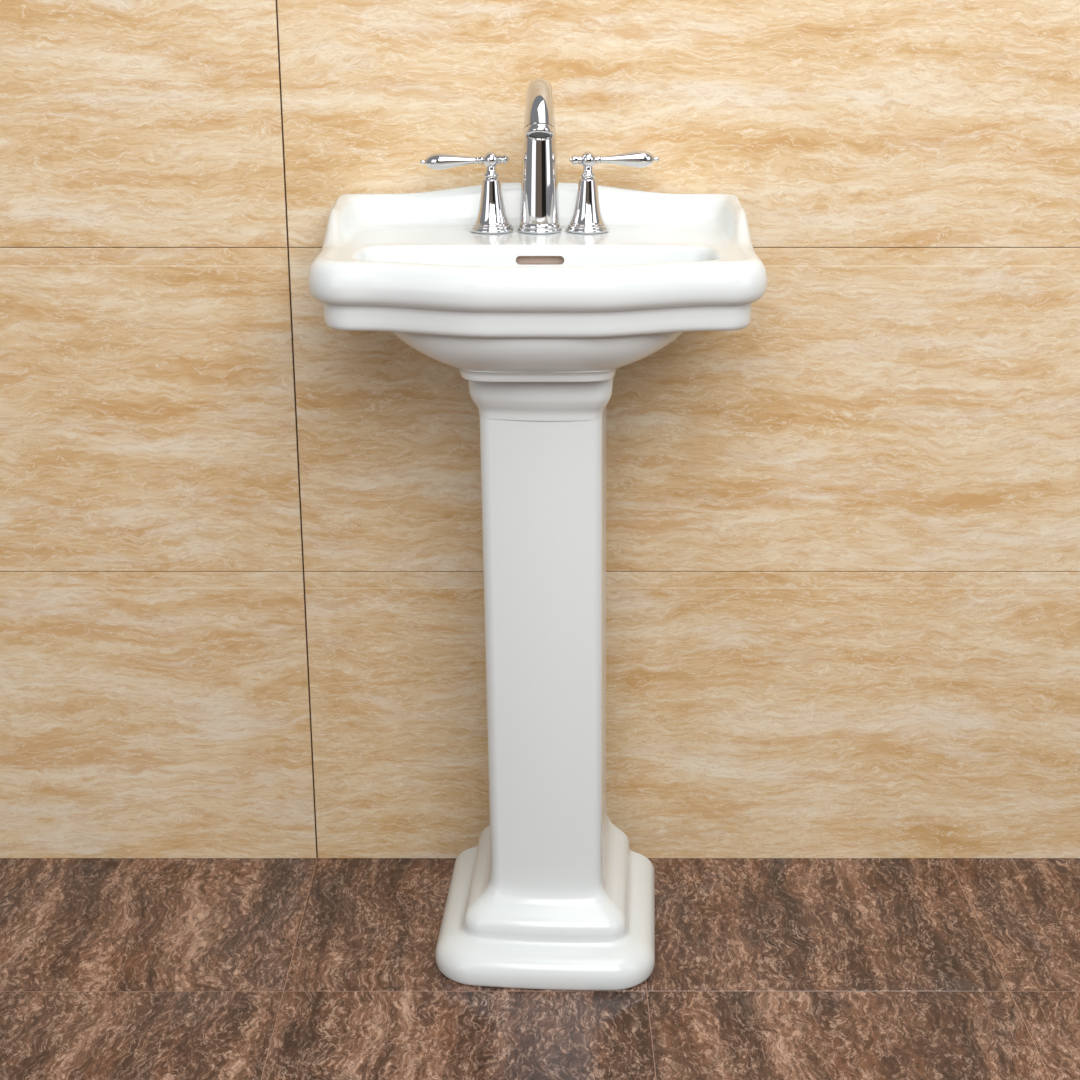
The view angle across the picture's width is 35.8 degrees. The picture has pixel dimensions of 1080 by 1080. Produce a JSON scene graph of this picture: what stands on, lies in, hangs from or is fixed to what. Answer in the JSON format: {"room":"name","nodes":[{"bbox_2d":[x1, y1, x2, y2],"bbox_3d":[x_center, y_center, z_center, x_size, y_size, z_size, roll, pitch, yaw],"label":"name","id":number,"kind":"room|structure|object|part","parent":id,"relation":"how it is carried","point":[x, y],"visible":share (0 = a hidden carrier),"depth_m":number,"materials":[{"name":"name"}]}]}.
{"room":"bathroom","nodes":[
{"label":"bathroom","id":0,"kind":"room"},
{"bbox_2d":[0,0,1079,857],"bbox_3d":[0.307,-0.727,1.839,6.000,2.400,0.050,0,18,0],"label":"wall","id":1,"kind":"structure","parent":0,"point":[242,615],"depth_m":2.02,"materials":[{"name":"beige stone"}]},
{"bbox_2d":[0,858,1079,1079],"bbox_3d":[0.122,0.961,0.639,4.980,0.040,3.309,0,18,0],"label":"floor","id":2,"kind":"structure","parent":0,"point":[111,968],"depth_m":1.93,"materials":[{"name":"brown tile"}]},
{"bbox_2d":[435,377,654,990],"bbox_3d":[0.010,0.140,1.918,0.257,0.705,0.259,1,19,3],"label":"pedestal","id":3,"kind":"object","parent":2,"relation":"on","point":[552,894],"visible":0.8,"depth_m":1.88,"materials":[{"name":"white ceramic"}]},
{"bbox_2d":[308,183,766,381],"bbox_3d":[-0.003,-0.275,1.777,0.462,0.170,0.347,0,18,0],"label":"washbasin","id":4,"kind":"object","parent":3,"relation":"on","point":[514,306],"visible":0.97,"depth_m":1.67,"materials":[{"name":"white ceramic"}]},
{"bbox_2d":[308,183,766,311],"bbox_3d":[-0.003,-0.291,1.772,0.462,0.136,0.347,0,19,0],"label":"basin","id":5,"kind":"object","parent":4,"relation":"in","point":[405,252],"depth_m":1.76,"materials":[{"name":"white ceramic"}]},
{"bbox_2d":[420,78,658,233],"bbox_3d":[-0.001,-0.409,1.793,0.263,0.166,0.137,0,18,0],"label":"faucet","id":6,"kind":"object","parent":4,"relation":"on","point":[539,200],"visible":1,"depth_m":1.83,"materials":[{"name":"silver metal"}]},
{"bbox_3d":[-0.095,-0.417,1.843,0.074,0.019,0.019,0,19,0],"label":"lever","id":7,"kind":"part","parent":6,"relation":"part of","materials":[{"name":"silver metal"}]},
{"bbox_3d":[-0.001,-0.415,1.792,0.044,0.156,0.131,0,19,0],"label":"spout","id":8,"kind":"part","parent":6,"relation":"part of","materials":[{"name":"silver metal"}]},
{"bbox_3d":[0.094,-0.420,1.842,0.074,0.019,0.019,0,19,0],"label":"lever","id":9,"kind":"part","parent":6,"relation":"part of","materials":[{"name":"silver metal"}]}
]}

